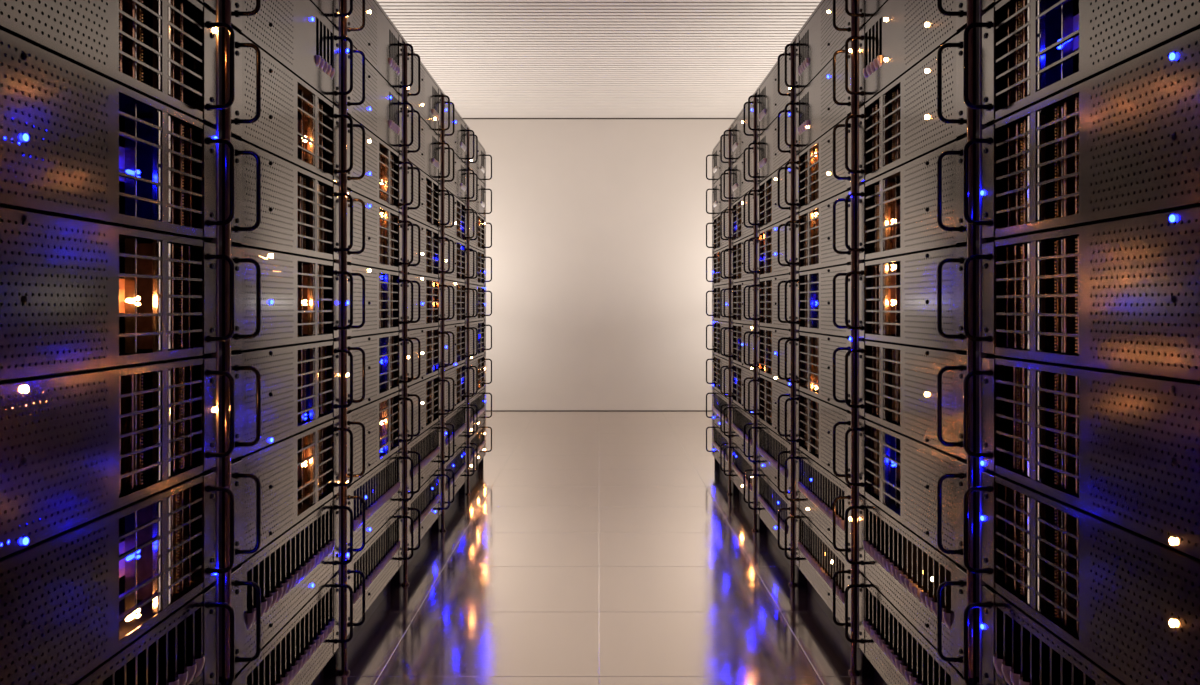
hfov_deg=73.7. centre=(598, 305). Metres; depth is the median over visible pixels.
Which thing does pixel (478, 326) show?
server
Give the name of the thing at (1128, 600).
server
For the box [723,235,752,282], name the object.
server
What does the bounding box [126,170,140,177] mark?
indicator light
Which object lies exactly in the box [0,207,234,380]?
server
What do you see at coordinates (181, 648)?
server
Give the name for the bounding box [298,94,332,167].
grille
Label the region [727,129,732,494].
vertical pipe
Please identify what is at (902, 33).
server
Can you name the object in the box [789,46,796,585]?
vertical pipe
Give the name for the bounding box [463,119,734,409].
wall
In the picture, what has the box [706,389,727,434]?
server
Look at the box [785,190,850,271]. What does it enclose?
server
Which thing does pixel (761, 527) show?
rack
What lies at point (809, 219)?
grille
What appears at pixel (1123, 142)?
server
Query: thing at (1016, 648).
server
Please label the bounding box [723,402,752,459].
server
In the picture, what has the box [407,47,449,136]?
server
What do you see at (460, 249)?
grille
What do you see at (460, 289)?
grille
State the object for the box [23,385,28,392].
indicator light
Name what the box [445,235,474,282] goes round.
server
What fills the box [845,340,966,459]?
server
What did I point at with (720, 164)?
server
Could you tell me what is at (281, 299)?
server
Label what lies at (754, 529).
vertical pipe
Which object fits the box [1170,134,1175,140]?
indicator light
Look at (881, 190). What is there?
grille
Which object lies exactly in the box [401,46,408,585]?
vertical pipe
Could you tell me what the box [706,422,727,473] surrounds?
server
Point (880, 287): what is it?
grille
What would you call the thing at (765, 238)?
grille
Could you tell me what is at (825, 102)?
server
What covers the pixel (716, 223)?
grille
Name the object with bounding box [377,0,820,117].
ceiling
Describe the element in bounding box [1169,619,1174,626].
indicator light
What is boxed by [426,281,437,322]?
grille
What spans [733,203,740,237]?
grille
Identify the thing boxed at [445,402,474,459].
server
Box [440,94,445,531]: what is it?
vertical pipe
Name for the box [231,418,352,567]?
server
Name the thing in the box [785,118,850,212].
server
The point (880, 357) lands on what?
grille
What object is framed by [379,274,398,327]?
grille
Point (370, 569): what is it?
server
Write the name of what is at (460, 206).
grille
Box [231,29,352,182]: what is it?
server
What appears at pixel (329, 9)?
server
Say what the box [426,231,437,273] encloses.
grille
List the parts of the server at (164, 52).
handle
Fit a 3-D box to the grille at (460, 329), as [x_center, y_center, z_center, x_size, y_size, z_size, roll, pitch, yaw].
[-0.805,0.220,4.635,0.010,0.203,0.283,0,0,0]
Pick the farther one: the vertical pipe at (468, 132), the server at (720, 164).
the server at (720, 164)
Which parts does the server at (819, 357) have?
handle, handle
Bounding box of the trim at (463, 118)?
[463,118,734,118]
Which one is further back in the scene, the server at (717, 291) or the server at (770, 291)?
the server at (717, 291)
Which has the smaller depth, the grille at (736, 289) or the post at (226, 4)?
the post at (226, 4)
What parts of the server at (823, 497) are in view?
handle, handle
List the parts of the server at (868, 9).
handle, panel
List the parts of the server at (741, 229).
handle, panel, handle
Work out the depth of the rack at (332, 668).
2.80 m
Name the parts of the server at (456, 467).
handle, panel, handle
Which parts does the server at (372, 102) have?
handle, handle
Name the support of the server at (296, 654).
in the rack at (318, 680)
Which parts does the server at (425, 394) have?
handle, handle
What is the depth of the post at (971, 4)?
1.71 m
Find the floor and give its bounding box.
[321,411,876,684]
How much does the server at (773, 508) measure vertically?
0.232 m
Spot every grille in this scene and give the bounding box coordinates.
[119,0,202,96]
[119,111,202,222]
[119,241,202,350]
[119,369,202,480]
[119,497,202,621]
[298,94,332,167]
[298,179,332,250]
[298,263,332,334]
[298,347,332,418]
[298,431,332,503]
[379,150,398,202]
[379,212,398,264]
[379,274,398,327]
[379,336,398,389]
[379,399,398,451]
[426,182,437,223]
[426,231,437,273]
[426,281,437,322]
[426,330,437,372]
[426,380,437,421]
[457,203,464,237]
[457,244,464,278]
[457,285,464,319]
[457,326,464,360]
[457,367,464,401]
[478,221,483,247]
[478,257,483,282]
[478,358,483,384]
[714,221,719,247]
[714,257,719,282]
[714,358,719,384]
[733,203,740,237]
[733,244,740,278]
[733,285,740,319]
[733,326,740,360]
[733,367,740,401]
[760,182,771,223]
[760,231,771,273]
[760,281,771,322]
[760,330,771,372]
[760,380,771,421]
[799,150,818,202]
[799,212,818,264]
[799,274,818,327]
[799,336,818,389]
[799,399,818,451]
[865,94,899,167]
[865,179,899,250]
[865,263,899,334]
[865,347,899,418]
[865,431,899,503]
[995,0,1078,96]
[995,111,1078,222]
[995,241,1078,350]
[995,369,1078,480]
[995,497,1078,621]
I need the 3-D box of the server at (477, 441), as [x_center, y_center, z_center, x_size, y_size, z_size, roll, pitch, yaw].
[-1.048,0.935,5.258,0.604,0.232,0.726,0,0,0]
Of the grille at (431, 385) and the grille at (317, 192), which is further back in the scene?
the grille at (431, 385)
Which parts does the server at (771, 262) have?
handle, handle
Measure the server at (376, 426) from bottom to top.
0.232 m
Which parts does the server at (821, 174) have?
handle, handle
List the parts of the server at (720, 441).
handle, panel, handle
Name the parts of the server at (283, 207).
handle, handle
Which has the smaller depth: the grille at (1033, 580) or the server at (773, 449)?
the grille at (1033, 580)
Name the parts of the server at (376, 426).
handle, handle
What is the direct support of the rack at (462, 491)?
on the floor
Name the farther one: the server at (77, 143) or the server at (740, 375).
the server at (740, 375)
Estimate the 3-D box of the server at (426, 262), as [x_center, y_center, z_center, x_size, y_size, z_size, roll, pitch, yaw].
[-1.048,-0.253,3.679,0.604,0.232,0.726,0,0,0]
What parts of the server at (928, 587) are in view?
handle, handle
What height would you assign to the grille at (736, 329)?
0.203 m
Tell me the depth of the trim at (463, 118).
8.71 m
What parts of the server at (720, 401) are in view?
handle, panel, handle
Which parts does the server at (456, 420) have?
handle, panel, handle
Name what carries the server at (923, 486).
in the rack at (879, 680)
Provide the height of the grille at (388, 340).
0.203 m
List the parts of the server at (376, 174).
handle, handle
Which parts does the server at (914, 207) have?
handle, handle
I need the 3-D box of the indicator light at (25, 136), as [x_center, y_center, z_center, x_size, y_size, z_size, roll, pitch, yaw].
[-0.797,-0.234,1.113,0.007,0.011,0.007,0,0,0]
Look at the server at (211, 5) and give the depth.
1.65 m
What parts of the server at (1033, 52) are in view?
handle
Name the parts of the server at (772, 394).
handle, handle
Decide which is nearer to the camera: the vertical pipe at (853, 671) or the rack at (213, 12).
the rack at (213, 12)
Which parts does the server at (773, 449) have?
handle, handle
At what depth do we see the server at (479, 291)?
5.41 m
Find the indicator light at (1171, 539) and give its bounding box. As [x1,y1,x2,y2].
[1169,537,1174,544]
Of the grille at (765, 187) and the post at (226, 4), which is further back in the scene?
the grille at (765, 187)
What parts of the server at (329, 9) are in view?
panel, handle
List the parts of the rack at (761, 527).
panel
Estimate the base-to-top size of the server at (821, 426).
0.232 m
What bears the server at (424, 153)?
in the rack at (397, 579)
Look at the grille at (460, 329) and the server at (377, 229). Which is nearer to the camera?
the server at (377, 229)
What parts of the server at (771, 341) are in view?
handle, handle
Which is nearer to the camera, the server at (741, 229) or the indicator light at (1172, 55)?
the indicator light at (1172, 55)
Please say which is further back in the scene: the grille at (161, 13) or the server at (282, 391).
the server at (282, 391)
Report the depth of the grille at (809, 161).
3.06 m
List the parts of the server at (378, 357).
handle, handle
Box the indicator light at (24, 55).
[22,53,27,59]
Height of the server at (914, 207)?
0.232 m
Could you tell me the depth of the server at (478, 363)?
5.36 m
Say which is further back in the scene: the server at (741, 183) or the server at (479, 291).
the server at (479, 291)
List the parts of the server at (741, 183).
handle, panel, handle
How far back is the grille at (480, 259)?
5.45 m
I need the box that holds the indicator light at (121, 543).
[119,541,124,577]
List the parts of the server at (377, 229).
handle, handle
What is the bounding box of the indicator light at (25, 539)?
[23,537,28,544]
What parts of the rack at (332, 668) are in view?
panel, corner rail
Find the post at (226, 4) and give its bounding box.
[218,0,230,683]
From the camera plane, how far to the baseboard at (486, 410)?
8.71 m
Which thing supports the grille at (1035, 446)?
attached to the server at (1122, 448)
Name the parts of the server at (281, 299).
handle, handle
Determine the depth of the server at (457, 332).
4.54 m
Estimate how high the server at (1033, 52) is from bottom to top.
0.232 m
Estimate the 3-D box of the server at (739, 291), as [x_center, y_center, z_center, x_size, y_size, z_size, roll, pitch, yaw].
[1.048,-0.015,4.468,0.604,0.232,0.726,0,0,0]
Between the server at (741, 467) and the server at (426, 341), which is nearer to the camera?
the server at (426, 341)
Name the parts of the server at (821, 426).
handle, handle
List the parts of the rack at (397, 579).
panel, corner rail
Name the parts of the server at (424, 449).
handle, handle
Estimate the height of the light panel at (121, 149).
0.062 m
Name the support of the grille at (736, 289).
attached to the server at (739, 291)
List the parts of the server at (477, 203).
handle, panel, handle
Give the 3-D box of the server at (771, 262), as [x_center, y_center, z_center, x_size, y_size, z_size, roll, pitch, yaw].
[1.048,-0.253,3.679,0.604,0.232,0.726,0,0,0]
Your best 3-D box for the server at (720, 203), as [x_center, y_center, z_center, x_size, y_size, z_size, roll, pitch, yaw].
[1.048,-0.728,5.258,0.604,0.232,0.726,0,0,0]
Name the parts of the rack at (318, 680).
corner rail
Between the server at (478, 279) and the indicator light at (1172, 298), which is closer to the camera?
the indicator light at (1172, 298)
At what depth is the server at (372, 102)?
2.86 m
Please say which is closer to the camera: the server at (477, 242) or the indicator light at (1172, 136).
the indicator light at (1172, 136)
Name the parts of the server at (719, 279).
handle, panel, handle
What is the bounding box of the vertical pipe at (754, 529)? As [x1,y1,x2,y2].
[752,94,757,531]
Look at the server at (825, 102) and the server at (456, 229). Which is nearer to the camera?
the server at (825, 102)
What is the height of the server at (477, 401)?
0.232 m
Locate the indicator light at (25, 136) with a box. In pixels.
[23,134,28,140]
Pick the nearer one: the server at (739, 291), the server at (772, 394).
the server at (772, 394)
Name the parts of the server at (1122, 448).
handle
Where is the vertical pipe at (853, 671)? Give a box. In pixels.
[848,0,858,675]
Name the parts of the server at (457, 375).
handle, panel, handle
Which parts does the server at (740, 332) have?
handle, panel, handle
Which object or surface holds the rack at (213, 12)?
on the floor
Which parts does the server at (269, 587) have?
handle, handle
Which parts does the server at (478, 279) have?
handle, panel, handle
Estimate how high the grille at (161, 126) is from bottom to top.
0.203 m
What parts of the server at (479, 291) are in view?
handle, panel, handle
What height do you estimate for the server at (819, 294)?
0.232 m
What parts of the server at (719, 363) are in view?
handle, panel, handle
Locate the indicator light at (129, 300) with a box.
[125,296,140,305]
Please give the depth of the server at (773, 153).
3.67 m
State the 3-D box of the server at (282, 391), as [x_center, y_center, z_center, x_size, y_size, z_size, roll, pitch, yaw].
[-1.048,0.222,2.099,0.604,0.232,0.726,0,0,0]
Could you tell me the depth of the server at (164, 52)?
1.42 m
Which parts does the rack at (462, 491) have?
panel, panel, corner rail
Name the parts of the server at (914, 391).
handle, handle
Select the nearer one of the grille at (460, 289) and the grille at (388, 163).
the grille at (388, 163)
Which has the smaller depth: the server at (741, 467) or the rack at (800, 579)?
the rack at (800, 579)
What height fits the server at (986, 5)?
0.232 m
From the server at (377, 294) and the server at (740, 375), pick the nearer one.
the server at (377, 294)
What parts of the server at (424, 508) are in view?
handle, panel, handle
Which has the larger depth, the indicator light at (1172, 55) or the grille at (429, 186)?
the grille at (429, 186)
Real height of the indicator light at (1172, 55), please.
0.011 m
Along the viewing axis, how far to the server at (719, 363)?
5.36 m
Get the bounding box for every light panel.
[119,146,124,181]
[119,279,124,312]
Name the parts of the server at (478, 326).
handle, panel, handle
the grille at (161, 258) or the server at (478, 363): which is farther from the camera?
the server at (478, 363)
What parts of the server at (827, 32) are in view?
handle, handle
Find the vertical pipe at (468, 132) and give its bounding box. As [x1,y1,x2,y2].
[465,129,470,494]
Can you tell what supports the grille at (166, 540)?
attached to the server at (71, 599)
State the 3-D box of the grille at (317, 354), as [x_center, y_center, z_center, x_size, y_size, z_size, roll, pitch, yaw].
[-0.805,0.220,2.265,0.010,0.203,0.283,0,0,0]
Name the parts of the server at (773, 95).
handle, panel, handle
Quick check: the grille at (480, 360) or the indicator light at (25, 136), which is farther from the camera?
the grille at (480, 360)
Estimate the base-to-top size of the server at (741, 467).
0.232 m
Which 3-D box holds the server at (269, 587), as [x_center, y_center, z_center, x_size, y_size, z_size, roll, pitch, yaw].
[-1.048,0.697,2.099,0.604,0.232,0.726,0,0,0]
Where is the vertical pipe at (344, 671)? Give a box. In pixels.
[339,0,349,675]
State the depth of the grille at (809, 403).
3.06 m
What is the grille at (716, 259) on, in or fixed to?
attached to the server at (719, 279)
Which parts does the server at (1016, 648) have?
handle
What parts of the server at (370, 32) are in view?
handle, handle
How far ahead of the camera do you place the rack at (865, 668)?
2.80 m
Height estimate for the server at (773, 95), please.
0.232 m
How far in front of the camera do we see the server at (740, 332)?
4.54 m
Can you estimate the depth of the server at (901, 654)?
2.21 m
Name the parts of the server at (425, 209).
handle, panel, handle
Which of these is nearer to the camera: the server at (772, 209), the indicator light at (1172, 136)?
the indicator light at (1172, 136)
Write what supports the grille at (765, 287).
attached to the server at (770, 291)
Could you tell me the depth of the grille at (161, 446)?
1.47 m
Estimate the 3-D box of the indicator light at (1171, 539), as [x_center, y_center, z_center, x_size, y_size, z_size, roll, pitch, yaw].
[0.797,0.328,1.113,0.007,0.011,0.007,0,0,0]
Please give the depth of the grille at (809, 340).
3.06 m
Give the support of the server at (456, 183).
in the rack at (436, 526)
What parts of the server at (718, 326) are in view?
handle, panel, handle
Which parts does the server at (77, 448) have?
handle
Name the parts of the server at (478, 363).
handle, panel, handle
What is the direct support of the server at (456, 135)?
in the rack at (436, 526)
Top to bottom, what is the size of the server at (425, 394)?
0.232 m
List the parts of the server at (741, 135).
handle, panel, handle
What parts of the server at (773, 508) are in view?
handle, panel, handle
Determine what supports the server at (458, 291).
in the rack at (436, 526)
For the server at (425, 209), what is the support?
in the rack at (397, 579)
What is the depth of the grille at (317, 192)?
2.27 m
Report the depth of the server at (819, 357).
2.86 m
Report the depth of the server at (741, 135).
4.52 m
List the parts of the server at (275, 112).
handle, handle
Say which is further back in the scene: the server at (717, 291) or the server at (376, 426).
the server at (717, 291)
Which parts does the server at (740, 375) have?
handle, panel, handle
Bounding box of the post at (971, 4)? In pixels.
[967,0,979,683]
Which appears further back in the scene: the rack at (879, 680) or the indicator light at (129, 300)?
the rack at (879, 680)
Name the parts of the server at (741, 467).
handle, panel, handle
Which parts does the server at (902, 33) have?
handle, handle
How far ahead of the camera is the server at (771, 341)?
3.69 m
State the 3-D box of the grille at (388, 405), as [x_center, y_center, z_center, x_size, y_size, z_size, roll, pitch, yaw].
[-0.805,0.458,3.055,0.010,0.203,0.283,0,0,0]
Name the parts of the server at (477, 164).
handle, panel, handle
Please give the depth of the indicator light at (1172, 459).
1.11 m
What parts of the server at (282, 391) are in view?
handle, handle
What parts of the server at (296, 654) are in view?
handle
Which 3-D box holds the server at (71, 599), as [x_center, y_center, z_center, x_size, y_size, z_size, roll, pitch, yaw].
[-1.048,0.460,1.308,0.604,0.232,0.726,0,0,0]
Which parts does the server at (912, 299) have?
handle, handle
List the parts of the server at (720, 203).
handle, panel, handle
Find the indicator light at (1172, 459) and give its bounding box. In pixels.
[1170,457,1174,464]
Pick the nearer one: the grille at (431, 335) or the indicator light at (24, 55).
the indicator light at (24, 55)
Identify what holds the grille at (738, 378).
attached to the server at (740, 375)
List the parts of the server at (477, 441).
handle, panel, handle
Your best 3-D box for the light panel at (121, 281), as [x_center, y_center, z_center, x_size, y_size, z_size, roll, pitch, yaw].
[-0.870,-0.017,1.393,0.050,0.062,0.115,0,0,0]
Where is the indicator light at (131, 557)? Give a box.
[126,550,140,560]
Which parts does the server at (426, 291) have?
handle, handle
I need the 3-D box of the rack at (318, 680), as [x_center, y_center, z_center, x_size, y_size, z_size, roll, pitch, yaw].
[-1.108,0.026,2.070,0.624,2.248,0.788,0,0,0]
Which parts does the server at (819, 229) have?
handle, handle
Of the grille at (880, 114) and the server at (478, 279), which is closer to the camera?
the grille at (880, 114)
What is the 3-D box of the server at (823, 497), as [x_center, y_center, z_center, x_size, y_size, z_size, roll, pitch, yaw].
[1.048,0.697,2.889,0.604,0.232,0.726,0,0,0]
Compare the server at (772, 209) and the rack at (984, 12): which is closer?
the rack at (984, 12)
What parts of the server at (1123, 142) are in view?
handle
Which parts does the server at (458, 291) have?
handle, panel, handle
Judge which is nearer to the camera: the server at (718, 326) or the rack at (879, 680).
the rack at (879, 680)
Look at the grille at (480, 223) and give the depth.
5.45 m
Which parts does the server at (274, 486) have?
handle, handle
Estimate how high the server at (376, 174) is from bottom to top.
0.232 m
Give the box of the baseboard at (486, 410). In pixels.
[486,410,711,410]
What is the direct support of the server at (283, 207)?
in the rack at (318, 680)
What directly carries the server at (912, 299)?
in the rack at (879, 680)
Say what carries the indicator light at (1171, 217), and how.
attached to the server at (1119, 295)
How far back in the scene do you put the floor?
3.33 m
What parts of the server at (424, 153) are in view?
handle, handle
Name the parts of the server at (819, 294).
handle, handle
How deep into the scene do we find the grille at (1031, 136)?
1.47 m
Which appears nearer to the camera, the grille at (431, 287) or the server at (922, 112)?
the server at (922, 112)
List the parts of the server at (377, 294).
handle, handle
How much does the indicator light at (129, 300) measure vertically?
0.017 m
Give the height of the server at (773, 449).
0.232 m
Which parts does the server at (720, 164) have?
handle, panel, handle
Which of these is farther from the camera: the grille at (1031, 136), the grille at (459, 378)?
the grille at (459, 378)
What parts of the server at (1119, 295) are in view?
handle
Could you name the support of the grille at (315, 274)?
attached to the server at (281, 299)
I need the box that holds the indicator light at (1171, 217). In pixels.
[1169,215,1174,221]
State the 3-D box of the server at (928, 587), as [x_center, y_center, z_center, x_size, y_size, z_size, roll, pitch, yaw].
[1.048,0.697,2.099,0.604,0.232,0.726,0,0,0]
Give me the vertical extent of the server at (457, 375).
0.232 m
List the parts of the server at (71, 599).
handle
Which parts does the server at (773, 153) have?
handle, handle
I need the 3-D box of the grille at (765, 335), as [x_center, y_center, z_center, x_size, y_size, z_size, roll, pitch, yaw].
[0.805,0.220,3.845,0.010,0.203,0.283,0,0,0]
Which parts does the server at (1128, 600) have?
handle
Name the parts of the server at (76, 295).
handle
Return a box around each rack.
[192,0,340,684]
[211,0,217,683]
[324,0,402,678]
[391,36,441,587]
[432,88,466,532]
[459,124,485,495]
[712,124,738,495]
[731,88,765,532]
[756,36,806,587]
[795,0,873,678]
[857,0,1005,684]
[980,0,986,683]
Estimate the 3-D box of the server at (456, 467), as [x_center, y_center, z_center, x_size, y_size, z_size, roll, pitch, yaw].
[-1.048,0.935,4.468,0.604,0.232,0.726,0,0,0]
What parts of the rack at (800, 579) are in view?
corner rail, panel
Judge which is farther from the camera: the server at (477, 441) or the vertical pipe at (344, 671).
the server at (477, 441)
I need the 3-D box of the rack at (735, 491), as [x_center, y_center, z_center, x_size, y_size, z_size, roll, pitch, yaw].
[1.108,0.026,5.231,0.624,2.248,0.790,0,0,0]
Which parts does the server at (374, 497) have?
handle, handle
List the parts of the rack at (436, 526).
panel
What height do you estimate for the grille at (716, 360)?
0.203 m
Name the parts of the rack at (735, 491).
corner rail, panel, panel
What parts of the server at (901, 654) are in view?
handle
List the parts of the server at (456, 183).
handle, panel, handle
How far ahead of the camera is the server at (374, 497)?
2.90 m
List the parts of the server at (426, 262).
handle, handle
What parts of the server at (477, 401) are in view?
handle, panel, handle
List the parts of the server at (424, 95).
handle, panel, handle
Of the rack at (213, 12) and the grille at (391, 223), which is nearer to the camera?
the rack at (213, 12)
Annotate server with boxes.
[0,0,234,125]
[0,30,234,238]
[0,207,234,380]
[0,357,234,557]
[0,471,234,684]
[72,585,234,684]
[196,0,216,11]
[231,0,352,105]
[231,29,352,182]
[231,137,352,260]
[231,246,352,350]
[231,340,352,459]
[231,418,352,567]
[231,495,352,673]
[232,572,352,684]
[310,0,352,28]
[347,0,412,95]
[347,42,412,154]
[347,118,412,212]
[347,190,412,271]
[347,265,412,336]
[347,332,412,410]
[347,390,412,482]
[347,449,412,559]
[347,507,412,635]
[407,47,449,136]
[407,105,449,183]
[407,161,449,230]
[407,218,449,277]
[407,274,449,328]
[407,327,449,385]
[407,374,449,442]
[407,421,449,497]
[407,468,449,556]
[445,98,474,164]
[445,144,474,203]
[445,189,474,242]
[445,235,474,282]
[445,280,474,324]
[445,323,474,369]
[445,363,474,415]
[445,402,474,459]
[445,441,474,506]
[470,132,491,183]
[470,171,491,217]
[470,208,491,251]
[470,246,491,285]
[470,284,491,321]
[470,321,491,359]
[470,355,491,397]
[470,389,491,434]
[470,422,491,473]
[706,132,727,183]
[706,171,727,217]
[706,208,727,251]
[706,246,727,285]
[706,284,727,321]
[706,321,727,359]
[706,355,727,397]
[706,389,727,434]
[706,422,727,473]
[723,98,752,164]
[723,144,752,203]
[723,189,752,242]
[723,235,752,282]
[723,280,752,324]
[723,323,752,369]
[723,363,752,415]
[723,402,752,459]
[723,441,752,506]
[748,47,790,136]
[748,105,790,183]
[748,161,790,230]
[748,218,790,277]
[748,274,790,328]
[748,327,790,385]
[748,374,790,442]
[748,421,790,497]
[748,468,790,556]
[785,0,850,95]
[785,42,850,154]
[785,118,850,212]
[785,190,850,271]
[785,265,850,336]
[785,332,850,410]
[785,390,850,482]
[785,449,850,559]
[785,507,850,635]
[845,0,887,28]
[845,0,966,105]
[845,29,966,182]
[845,137,966,260]
[845,246,966,350]
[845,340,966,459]
[845,418,966,567]
[845,495,966,673]
[845,572,965,684]
[963,0,1199,125]
[963,29,1199,238]
[963,207,1199,380]
[963,357,1199,558]
[963,471,1199,684]
[963,585,1125,684]
[981,0,1001,11]
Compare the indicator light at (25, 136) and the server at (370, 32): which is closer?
the indicator light at (25, 136)
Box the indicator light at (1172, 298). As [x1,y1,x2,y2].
[1170,295,1174,302]
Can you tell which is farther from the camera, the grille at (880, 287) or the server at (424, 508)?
the server at (424, 508)
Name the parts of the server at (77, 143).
handle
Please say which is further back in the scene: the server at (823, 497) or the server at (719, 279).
the server at (719, 279)
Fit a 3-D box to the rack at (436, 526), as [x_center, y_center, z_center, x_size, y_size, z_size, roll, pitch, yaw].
[-1.108,0.026,4.440,0.624,2.248,0.788,0,0,0]
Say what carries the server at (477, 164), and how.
in the rack at (462, 491)
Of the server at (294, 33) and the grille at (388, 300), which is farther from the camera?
the grille at (388, 300)
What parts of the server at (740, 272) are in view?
handle, panel, handle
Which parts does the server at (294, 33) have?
handle, handle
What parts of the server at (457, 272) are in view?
handle, panel, handle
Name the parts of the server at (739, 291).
handle, panel, handle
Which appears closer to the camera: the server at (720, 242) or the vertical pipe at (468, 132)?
the vertical pipe at (468, 132)
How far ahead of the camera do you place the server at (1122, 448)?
1.30 m
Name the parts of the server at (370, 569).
handle, panel, handle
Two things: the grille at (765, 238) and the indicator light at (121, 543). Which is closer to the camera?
the indicator light at (121, 543)
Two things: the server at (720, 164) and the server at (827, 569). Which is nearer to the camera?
the server at (827, 569)
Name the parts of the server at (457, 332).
handle, panel, handle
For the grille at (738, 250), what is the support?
attached to the server at (740, 272)
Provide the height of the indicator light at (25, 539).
0.011 m
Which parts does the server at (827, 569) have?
handle, panel, handle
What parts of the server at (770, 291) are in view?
handle, handle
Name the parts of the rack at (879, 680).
corner rail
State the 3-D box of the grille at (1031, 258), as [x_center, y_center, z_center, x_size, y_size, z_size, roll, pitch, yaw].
[0.805,-0.017,1.475,0.010,0.203,0.283,0,0,0]
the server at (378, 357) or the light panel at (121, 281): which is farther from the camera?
the server at (378, 357)
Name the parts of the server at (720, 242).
handle, panel, handle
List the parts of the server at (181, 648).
handle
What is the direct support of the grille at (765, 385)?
attached to the server at (772, 394)
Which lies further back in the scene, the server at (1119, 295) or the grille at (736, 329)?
the grille at (736, 329)
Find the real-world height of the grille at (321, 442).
0.203 m
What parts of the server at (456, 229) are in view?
handle, panel, handle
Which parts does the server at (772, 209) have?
handle, panel, handle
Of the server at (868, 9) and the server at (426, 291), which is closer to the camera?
the server at (868, 9)
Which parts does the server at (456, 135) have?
handle, panel, handle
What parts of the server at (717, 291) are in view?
handle, panel, handle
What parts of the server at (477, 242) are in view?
handle, panel, handle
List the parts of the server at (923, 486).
handle, handle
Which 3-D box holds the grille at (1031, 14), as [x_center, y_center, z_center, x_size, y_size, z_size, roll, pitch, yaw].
[0.805,-0.492,1.475,0.010,0.203,0.283,0,0,0]
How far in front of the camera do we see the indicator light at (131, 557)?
1.41 m
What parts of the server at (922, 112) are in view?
handle, handle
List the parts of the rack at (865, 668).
corner rail, panel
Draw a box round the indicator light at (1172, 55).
[1169,53,1174,59]
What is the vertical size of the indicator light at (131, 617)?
0.017 m
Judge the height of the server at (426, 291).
0.232 m
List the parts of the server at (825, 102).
handle, handle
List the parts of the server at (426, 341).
handle, handle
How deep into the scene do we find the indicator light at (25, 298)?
1.11 m
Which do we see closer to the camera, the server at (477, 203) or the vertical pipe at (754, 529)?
the vertical pipe at (754, 529)
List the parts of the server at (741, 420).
handle, panel, handle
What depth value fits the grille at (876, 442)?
2.28 m
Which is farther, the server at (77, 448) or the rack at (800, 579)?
the rack at (800, 579)
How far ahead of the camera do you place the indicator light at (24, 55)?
1.11 m
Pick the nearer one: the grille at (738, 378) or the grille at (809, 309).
the grille at (809, 309)
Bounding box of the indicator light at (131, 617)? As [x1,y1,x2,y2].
[126,608,140,620]
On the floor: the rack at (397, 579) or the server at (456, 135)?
the rack at (397, 579)
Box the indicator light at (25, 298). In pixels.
[23,295,27,302]
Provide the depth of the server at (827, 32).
2.90 m
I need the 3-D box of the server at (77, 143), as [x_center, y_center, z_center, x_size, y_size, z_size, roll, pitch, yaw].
[-1.048,-0.253,1.308,0.604,0.232,0.726,0,0,0]

